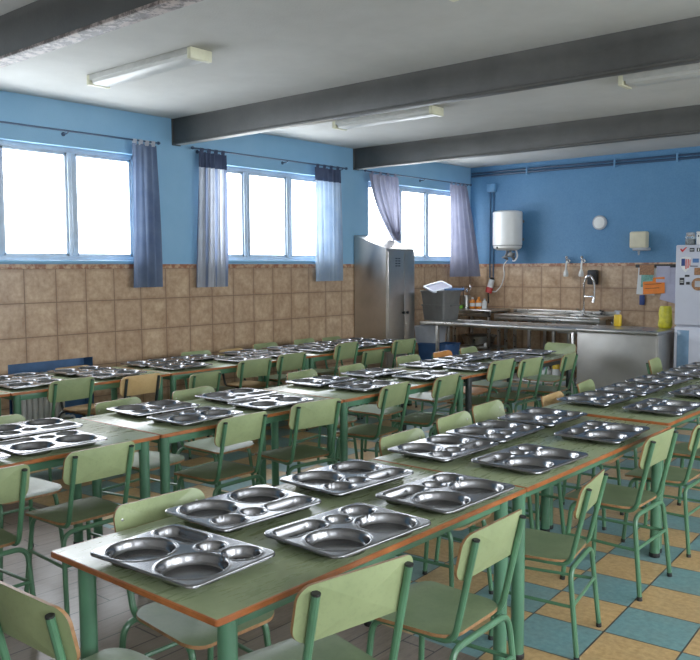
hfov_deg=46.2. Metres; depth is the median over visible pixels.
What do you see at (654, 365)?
chair
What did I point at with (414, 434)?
chair
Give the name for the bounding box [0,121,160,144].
curtain rod
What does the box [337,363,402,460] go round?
chair
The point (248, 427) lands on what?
chair
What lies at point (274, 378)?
chair
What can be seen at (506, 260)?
cable
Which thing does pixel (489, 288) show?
socket
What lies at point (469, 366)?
tray
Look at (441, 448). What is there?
tray
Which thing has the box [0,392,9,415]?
table
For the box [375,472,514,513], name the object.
tray
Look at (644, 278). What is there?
print
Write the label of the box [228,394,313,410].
tray
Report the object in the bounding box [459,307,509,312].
countertop
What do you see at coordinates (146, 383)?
chair
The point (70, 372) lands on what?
tray
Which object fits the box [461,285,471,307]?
holder
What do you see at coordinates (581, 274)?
tap
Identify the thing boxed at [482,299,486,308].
bottle
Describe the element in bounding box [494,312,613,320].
countertop
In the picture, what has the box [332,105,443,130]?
ceiling light
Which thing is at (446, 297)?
plastic tub
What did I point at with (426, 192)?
window
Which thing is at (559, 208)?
wall
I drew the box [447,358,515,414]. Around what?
chair
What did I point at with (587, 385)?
chair
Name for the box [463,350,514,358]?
tray
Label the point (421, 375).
tray
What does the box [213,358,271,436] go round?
chair
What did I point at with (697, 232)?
canister
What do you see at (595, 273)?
holder
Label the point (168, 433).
table
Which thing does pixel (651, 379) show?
tray
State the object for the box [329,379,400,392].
tray
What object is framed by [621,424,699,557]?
chair
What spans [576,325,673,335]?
countertop
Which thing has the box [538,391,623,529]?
chair
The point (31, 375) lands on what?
tray
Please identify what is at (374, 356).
chair
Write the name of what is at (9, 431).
tray
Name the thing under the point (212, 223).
curtain
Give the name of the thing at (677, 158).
ceiling pipe
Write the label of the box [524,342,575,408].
chair
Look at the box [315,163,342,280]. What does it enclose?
curtain
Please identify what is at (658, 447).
chair
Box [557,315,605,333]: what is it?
basin
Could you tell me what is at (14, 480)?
chair
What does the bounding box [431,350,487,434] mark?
chair
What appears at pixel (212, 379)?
chair
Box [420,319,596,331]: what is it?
countertop
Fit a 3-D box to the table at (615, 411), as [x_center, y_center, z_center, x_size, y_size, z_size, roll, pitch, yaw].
[2.061,0.817,5.529,0.800,0.752,1.835,3,6,40]
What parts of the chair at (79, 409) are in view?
backrest, seat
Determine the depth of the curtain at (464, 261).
12.53 m
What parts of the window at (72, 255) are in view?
sash, sill, sash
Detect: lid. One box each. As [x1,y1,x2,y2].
[423,281,451,292]
[444,288,464,289]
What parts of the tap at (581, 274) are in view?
spout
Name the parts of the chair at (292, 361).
seat, backrest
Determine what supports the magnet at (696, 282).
attached to the fridge
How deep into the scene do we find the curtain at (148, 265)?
8.22 m
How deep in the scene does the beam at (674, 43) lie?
6.21 m
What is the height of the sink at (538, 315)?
0.985 m
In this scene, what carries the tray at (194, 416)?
on the table at (168, 433)
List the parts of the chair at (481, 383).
backrest, seat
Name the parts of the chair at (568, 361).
leg, seat, backrest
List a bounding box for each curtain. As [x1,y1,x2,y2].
[132,138,162,287]
[197,148,227,286]
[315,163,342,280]
[369,170,399,240]
[449,182,479,276]
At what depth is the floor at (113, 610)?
3.78 m
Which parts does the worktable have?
leg, leg, leg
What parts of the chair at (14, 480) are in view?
seat, backrest, leg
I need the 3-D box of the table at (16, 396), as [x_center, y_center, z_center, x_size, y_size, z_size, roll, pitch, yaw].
[-2.265,0.760,6.676,0.800,0.740,1.395,3,6,40]
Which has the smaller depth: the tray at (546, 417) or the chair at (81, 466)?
the chair at (81, 466)
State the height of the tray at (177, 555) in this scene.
0.032 m
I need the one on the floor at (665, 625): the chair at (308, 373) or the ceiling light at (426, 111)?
the chair at (308, 373)
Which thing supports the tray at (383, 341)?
on the table at (387, 348)
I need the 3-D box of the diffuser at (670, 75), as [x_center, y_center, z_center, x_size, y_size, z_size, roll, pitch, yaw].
[2.774,-1.987,6.325,1.260,0.033,0.176,3,6,40]
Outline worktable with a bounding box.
[420,319,596,393]
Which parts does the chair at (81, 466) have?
leg, seat, leg, leg, backrest, leg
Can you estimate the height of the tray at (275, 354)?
0.032 m
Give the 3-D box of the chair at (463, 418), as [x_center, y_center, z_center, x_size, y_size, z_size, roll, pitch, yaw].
[0.744,0.881,4.516,0.472,0.795,0.435,3,5,35]
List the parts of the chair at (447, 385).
leg, seat, leg, backrest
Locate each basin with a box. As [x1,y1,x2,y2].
[461,333,496,345]
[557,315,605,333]
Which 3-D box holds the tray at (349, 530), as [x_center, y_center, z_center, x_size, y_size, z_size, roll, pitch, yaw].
[-0.003,0.659,2.697,0.348,0.032,0.472,4,6,43]
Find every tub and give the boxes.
[414,325,447,342]
[420,290,461,304]
[421,304,460,320]
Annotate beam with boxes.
[0,0,203,67]
[171,16,699,145]
[353,105,699,169]
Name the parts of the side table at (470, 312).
leg, leg, leg, leg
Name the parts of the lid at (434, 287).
lid panel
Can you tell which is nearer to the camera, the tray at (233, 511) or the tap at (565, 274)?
the tray at (233, 511)
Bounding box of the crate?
[417,342,460,359]
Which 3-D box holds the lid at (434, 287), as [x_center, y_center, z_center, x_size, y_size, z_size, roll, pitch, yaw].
[1.192,-0.586,11.144,0.340,0.159,0.244,-3,5,-30]
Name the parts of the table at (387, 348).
leg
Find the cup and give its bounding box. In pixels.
[461,295,470,307]
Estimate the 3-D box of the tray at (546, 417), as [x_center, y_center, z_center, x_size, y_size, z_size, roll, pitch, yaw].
[1.104,0.501,4.697,0.348,0.032,0.472,3,6,41]
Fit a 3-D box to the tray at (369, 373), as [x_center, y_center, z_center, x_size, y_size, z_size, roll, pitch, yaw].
[0.195,0.354,6.700,0.348,0.032,0.472,4,6,41]
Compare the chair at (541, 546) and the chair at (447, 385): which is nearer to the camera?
the chair at (541, 546)
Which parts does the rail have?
photo strip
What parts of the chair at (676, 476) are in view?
leg, leg, seat, leg, backrest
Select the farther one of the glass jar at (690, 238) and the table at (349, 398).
the glass jar at (690, 238)
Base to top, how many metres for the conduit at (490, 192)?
1.320 m
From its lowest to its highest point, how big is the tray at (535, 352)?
0.032 m
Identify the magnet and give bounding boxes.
[680,256,690,271]
[692,278,699,290]
[694,268,699,274]
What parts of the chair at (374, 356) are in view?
backrest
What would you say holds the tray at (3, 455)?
on the table at (115, 434)
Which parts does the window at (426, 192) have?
sash, sill, sash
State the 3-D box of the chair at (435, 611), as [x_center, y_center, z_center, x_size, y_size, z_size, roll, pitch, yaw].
[0.321,1.010,2.854,0.472,0.794,0.435,3,6,39]
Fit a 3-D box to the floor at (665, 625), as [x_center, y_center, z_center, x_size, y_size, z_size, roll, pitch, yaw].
[2.834,1.086,6.903,9.500,0.001,8.320,3,6,40]
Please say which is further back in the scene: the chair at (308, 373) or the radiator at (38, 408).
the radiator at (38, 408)
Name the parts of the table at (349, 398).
leg, leg, leg, leg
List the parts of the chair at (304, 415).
leg, seat, leg, backrest, leg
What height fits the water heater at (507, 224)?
0.760 m
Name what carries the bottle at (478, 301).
on the side table at (470, 312)
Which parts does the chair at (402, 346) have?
backrest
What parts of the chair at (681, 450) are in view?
leg, leg, seat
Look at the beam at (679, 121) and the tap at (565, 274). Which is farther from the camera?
the tap at (565, 274)
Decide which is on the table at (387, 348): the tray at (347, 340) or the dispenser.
the tray at (347, 340)
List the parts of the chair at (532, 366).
seat, leg, backrest, leg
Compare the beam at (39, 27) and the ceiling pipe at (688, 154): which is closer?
the beam at (39, 27)
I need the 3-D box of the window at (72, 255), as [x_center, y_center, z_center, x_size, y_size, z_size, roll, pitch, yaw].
[-3.263,-1.113,7.006,0.165,1.085,3.480,3,6,40]
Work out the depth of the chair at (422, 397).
7.58 m
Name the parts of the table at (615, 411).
leg, leg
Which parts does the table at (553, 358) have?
leg, leg, leg, leg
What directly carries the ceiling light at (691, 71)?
attached to the ceiling
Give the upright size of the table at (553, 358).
0.740 m
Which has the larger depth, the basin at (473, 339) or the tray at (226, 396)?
the basin at (473, 339)
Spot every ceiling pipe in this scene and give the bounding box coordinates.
[471,152,699,174]
[471,153,699,177]
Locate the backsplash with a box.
[514,309,616,315]
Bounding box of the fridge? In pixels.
[673,245,699,367]
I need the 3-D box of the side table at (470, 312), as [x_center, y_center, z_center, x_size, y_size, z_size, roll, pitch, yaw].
[1.997,0.164,12.603,0.710,0.985,0.600,3,6,40]
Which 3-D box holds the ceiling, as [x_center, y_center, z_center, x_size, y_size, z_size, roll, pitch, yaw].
[0.920,-1.896,4.443,9.540,0.001,14.210,3,6,40]
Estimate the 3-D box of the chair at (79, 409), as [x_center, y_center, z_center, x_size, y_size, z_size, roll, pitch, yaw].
[-2.291,0.712,7.157,0.454,0.765,0.419,3,5,36]
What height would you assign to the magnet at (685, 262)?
0.175 m
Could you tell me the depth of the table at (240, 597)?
2.54 m
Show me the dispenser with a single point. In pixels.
(639, 240)
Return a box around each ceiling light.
[87,46,211,88]
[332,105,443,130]
[618,63,699,89]
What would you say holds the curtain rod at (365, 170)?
attached to the wall at (53, 316)
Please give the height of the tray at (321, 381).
0.032 m
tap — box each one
[563,256,570,276]
[577,275,595,315]
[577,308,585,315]
[579,256,585,276]
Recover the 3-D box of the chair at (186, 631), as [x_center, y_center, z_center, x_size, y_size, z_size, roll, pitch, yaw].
[-0.539,1.012,2.873,0.473,0.797,0.437,4,6,42]
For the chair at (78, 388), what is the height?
0.801 m
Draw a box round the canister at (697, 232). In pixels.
[696,231,699,244]
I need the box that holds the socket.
[485,277,494,302]
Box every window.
[0,140,133,262]
[227,166,315,262]
[368,182,450,261]
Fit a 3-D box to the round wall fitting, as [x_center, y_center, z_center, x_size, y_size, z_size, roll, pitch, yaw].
[3.513,-1.513,11.565,0.204,0.204,0.046,3,6,40]
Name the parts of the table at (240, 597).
leg, leg, leg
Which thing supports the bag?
on the countertop
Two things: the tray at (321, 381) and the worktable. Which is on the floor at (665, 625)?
the worktable
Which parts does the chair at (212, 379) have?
backrest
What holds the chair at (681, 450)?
on the floor at (665, 625)
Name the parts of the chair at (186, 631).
leg, backrest, leg, seat, leg, leg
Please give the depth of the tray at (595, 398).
5.24 m
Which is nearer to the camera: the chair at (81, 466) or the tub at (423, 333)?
the chair at (81, 466)
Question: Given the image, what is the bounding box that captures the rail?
[636,264,675,274]
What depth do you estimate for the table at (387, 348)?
8.72 m
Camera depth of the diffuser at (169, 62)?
6.15 m
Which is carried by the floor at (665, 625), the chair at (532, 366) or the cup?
the chair at (532, 366)
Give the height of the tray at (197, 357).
0.032 m
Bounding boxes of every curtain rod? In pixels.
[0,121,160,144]
[191,146,347,169]
[364,169,471,186]
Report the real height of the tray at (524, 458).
0.032 m
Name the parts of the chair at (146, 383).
backrest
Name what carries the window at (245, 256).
in the wall at (53, 316)
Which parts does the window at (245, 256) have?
sash, sash, sill, sash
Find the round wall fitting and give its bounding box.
[592,215,606,229]
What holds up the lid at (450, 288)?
on the plastic tub at (446, 297)
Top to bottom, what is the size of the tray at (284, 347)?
0.032 m
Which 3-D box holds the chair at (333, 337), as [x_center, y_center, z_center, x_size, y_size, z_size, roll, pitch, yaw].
[-0.063,0.486,9.799,0.470,0.791,0.433,3,5,35]
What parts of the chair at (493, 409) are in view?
backrest, leg, leg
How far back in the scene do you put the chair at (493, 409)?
4.91 m
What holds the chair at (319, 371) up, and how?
on the floor at (665, 625)
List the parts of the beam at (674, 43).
plate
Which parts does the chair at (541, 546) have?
leg, seat, leg, backrest, leg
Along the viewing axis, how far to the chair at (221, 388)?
8.20 m
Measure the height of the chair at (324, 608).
0.825 m
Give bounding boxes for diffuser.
[92,54,202,86]
[337,110,434,129]
[626,69,699,86]
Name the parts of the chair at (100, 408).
backrest, seat, leg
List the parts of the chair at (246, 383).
backrest, seat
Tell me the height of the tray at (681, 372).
0.032 m
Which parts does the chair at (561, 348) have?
leg, seat, backrest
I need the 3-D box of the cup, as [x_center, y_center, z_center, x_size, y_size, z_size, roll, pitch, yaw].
[1.786,-0.436,12.669,0.156,0.199,0.156,3,6,40]
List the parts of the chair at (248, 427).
leg, seat, leg, leg, backrest, leg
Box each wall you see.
[0,90,470,418]
[470,146,699,377]
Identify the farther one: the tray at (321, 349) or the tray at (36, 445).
the tray at (321, 349)
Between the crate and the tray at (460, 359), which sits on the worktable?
the crate
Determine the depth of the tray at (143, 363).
7.47 m
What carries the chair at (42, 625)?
on the floor at (113, 610)
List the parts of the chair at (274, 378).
backrest, seat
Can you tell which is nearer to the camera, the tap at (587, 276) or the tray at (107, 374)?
the tray at (107, 374)
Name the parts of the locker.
door, door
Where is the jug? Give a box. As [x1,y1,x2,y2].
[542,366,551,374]
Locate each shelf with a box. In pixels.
[459,344,505,349]
[502,373,576,385]
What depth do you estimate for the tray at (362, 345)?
9.06 m
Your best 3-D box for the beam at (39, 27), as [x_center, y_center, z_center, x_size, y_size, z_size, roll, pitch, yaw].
[-0.051,-1.668,3.315,9.500,0.273,0.118,3,6,40]
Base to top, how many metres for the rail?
0.145 m
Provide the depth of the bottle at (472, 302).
12.56 m
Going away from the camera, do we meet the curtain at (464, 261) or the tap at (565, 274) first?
the tap at (565, 274)
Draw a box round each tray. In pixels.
[0,372,52,381]
[0,377,63,389]
[0,417,82,440]
[0,430,107,455]
[0,452,10,459]
[47,366,115,376]
[76,369,146,379]
[90,524,274,588]
[106,399,199,417]
[120,358,182,367]
[146,406,242,425]
[148,361,212,370]
[165,354,223,361]
[165,485,320,532]
[195,388,277,402]
[214,355,271,362]
[219,349,272,355]
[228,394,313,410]
[254,350,309,357]
[261,345,312,350]
[264,503,430,558]
[280,459,413,496]
[285,375,356,387]
[297,346,334,352]
[299,341,346,346]
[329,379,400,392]
[332,338,377,342]
[334,342,381,348]
[340,368,406,378]
[364,339,398,344]
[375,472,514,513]
[388,434,498,462]
[392,370,456,380]
[399,360,457,369]
[433,355,488,363]
[443,362,489,371]
[445,419,544,443]
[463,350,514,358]
[471,443,588,474]
[492,354,546,362]
[497,407,587,427]
[501,348,556,355]
[554,420,649,444]
[557,391,637,407]
[595,382,665,396]
[622,398,699,416]
[625,374,692,386]
[657,367,699,378]
[668,385,699,398]
[678,362,699,368]
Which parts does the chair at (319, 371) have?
backrest, seat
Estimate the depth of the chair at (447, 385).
6.32 m
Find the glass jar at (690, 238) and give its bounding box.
[685,232,695,244]
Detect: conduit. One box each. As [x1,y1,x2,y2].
[489,192,490,277]
[493,192,493,277]
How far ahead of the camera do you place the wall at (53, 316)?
8.61 m
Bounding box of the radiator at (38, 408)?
[12,371,75,420]
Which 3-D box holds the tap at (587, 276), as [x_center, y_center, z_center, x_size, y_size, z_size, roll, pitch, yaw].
[3.337,-0.490,11.561,0.082,0.575,0.283,-4,6,-42]
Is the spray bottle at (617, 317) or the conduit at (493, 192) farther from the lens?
the conduit at (493, 192)
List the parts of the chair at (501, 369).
seat, backrest, leg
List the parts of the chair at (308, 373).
leg, backrest, leg, seat, leg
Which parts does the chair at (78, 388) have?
leg, backrest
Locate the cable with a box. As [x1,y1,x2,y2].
[492,260,507,291]
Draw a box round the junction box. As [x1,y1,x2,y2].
[487,184,496,192]
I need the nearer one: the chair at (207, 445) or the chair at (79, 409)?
the chair at (207, 445)
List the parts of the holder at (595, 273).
lid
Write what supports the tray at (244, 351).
on the table at (224, 367)
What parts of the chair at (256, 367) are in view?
backrest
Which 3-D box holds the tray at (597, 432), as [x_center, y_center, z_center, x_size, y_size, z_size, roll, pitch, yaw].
[1.311,0.533,4.260,0.348,0.032,0.472,3,6,38]
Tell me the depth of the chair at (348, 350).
8.50 m
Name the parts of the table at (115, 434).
leg, leg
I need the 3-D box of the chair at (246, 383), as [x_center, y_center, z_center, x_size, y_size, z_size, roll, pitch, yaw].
[-1.091,0.594,8.560,0.460,0.776,0.425,3,5,35]
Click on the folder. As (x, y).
(649, 287)
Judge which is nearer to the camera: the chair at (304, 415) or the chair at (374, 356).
the chair at (304, 415)
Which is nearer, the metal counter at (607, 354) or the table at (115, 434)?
the table at (115, 434)
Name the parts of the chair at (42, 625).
backrest, seat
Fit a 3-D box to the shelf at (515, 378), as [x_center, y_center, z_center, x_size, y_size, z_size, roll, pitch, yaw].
[1.996,0.591,10.576,2.150,0.030,0.590,3,6,40]
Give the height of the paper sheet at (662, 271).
0.220 m
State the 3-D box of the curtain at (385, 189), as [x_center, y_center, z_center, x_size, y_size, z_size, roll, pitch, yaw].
[0.470,-1.672,11.119,0.098,0.918,0.686,3,6,40]
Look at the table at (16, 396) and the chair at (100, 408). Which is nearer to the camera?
the chair at (100, 408)
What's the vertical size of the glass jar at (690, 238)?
0.142 m
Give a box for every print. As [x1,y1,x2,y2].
[641,275,652,286]
[695,281,699,286]
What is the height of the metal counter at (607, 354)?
0.905 m
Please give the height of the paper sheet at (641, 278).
0.378 m
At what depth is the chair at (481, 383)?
8.38 m
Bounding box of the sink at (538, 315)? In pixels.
[494,309,616,368]
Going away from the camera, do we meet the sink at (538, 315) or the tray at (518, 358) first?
the tray at (518, 358)
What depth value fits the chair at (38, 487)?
4.51 m
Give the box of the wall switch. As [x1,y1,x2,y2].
[639,295,644,304]
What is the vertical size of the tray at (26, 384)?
0.032 m
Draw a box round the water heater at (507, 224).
[493,210,523,261]
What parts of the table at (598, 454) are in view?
leg, leg, leg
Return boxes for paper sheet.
[636,268,656,294]
[656,266,669,281]
[660,267,675,302]
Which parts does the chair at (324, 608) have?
seat, backrest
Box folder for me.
[643,277,664,293]
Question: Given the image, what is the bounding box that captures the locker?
[354,235,413,367]
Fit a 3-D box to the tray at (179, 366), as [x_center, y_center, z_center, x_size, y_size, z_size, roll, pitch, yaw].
[-1.494,0.321,7.258,0.348,0.032,0.472,4,6,42]
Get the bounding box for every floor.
[0,500,481,659]
[30,379,699,659]
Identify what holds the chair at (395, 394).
on the floor at (665, 625)
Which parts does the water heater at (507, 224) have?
tank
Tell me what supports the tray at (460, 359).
on the table at (553, 358)
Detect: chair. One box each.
[0,414,63,581]
[0,464,35,595]
[0,581,153,659]
[24,441,134,615]
[47,377,94,481]
[55,365,95,417]
[94,397,184,499]
[113,487,273,659]
[119,373,160,474]
[172,386,254,494]
[174,411,267,496]
[180,350,235,436]
[188,371,220,459]
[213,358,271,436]
[218,348,270,387]
[238,554,413,659]
[253,342,286,420]
[253,352,307,430]
[254,398,340,484]
[286,369,357,473]
[293,338,337,375]
[320,341,359,419]
[321,336,366,406]
[335,381,410,461]
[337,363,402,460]
[358,349,384,418]
[366,509,525,659]
[377,428,492,594]
[386,338,416,407]
[390,373,461,437]
[395,354,454,435]
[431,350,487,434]
[434,411,533,566]
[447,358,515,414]
[458,346,512,412]
[469,400,565,534]
[481,357,543,413]
[488,469,608,659]
[521,352,577,410]
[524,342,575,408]
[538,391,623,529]
[560,427,678,601]
[574,379,650,490]
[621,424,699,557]
[646,357,699,430]
[663,442,699,505]
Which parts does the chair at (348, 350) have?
backrest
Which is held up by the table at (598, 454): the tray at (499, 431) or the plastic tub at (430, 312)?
the tray at (499, 431)
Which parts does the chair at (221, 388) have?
backrest, seat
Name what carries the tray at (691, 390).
on the table at (615, 411)
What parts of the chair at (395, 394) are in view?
leg, leg, seat, leg, backrest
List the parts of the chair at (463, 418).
leg, backrest, leg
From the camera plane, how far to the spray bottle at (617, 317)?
9.74 m
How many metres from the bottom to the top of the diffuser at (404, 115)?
0.033 m
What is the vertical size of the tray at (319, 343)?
0.032 m
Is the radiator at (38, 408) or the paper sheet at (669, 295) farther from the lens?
the paper sheet at (669, 295)
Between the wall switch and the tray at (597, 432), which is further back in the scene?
the wall switch
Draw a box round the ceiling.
[0,0,699,167]
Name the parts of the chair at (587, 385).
leg, backrest, leg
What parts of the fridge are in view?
blue panel, door, door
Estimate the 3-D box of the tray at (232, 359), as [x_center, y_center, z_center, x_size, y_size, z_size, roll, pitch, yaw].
[-1.016,0.276,7.808,0.348,0.032,0.472,3,6,38]
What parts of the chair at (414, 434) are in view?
backrest, leg, leg, seat, leg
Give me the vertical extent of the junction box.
0.124 m
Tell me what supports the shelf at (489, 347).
attached to the side table at (470, 312)
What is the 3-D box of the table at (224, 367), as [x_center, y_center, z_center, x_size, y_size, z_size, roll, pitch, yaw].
[-1.241,0.663,7.875,0.800,0.740,1.745,3,6,40]
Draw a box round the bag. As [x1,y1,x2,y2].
[658,306,672,328]
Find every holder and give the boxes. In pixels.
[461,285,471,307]
[587,270,598,284]
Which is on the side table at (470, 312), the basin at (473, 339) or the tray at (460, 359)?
the basin at (473, 339)
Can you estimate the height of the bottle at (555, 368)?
0.269 m
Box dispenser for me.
[630,231,650,254]
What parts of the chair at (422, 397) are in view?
backrest, leg, seat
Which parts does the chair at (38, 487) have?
leg, backrest, leg, seat, leg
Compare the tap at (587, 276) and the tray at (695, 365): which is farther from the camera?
the tap at (587, 276)
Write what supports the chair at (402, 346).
on the floor at (665, 625)
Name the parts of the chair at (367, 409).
backrest, leg, leg, seat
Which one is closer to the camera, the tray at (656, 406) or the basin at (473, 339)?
the tray at (656, 406)
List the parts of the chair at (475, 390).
backrest, seat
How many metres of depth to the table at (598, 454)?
3.77 m
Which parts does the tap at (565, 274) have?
spout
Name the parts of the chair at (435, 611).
leg, leg, seat, leg, backrest, leg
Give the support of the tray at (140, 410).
on the table at (168, 433)
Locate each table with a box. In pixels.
[0,367,169,451]
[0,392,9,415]
[0,418,159,543]
[51,459,525,659]
[81,389,342,538]
[118,354,311,453]
[264,343,416,405]
[265,368,469,486]
[373,416,670,659]
[396,353,571,430]
[453,307,509,350]
[543,380,699,552]
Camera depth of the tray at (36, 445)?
4.05 m
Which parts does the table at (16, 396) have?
leg, leg, leg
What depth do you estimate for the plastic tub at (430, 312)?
11.08 m
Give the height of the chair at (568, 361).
0.793 m
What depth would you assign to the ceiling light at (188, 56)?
6.09 m
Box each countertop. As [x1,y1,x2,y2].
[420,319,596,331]
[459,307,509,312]
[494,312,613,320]
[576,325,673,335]
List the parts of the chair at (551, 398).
backrest, leg, leg, seat, leg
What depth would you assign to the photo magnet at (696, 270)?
8.96 m
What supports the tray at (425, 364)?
on the table at (553, 358)
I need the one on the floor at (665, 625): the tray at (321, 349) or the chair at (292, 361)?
the chair at (292, 361)
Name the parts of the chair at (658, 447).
leg, leg, seat, leg, backrest, leg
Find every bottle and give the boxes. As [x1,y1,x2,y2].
[470,297,474,308]
[476,297,481,308]
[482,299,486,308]
[552,364,559,375]
[614,310,621,326]
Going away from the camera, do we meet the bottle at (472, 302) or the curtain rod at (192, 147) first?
the curtain rod at (192, 147)
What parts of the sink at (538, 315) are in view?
leg, leg, leg, leg, leg, leg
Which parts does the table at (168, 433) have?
leg, leg, leg, leg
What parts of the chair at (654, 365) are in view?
backrest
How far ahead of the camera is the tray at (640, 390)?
5.66 m
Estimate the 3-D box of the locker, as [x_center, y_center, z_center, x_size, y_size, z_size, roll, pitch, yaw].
[0.475,-0.232,10.907,0.588,2.048,0.600,3,6,40]
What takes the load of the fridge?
on the floor at (665, 625)
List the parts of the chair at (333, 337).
backrest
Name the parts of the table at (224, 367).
leg, leg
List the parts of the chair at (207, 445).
leg, backrest, leg, seat, leg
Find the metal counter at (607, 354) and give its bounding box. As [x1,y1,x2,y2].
[576,325,673,388]
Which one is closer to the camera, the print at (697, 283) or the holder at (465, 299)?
the print at (697, 283)
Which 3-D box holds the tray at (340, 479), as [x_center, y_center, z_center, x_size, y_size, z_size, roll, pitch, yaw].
[-0.009,0.608,3.370,0.348,0.032,0.472,4,6,43]

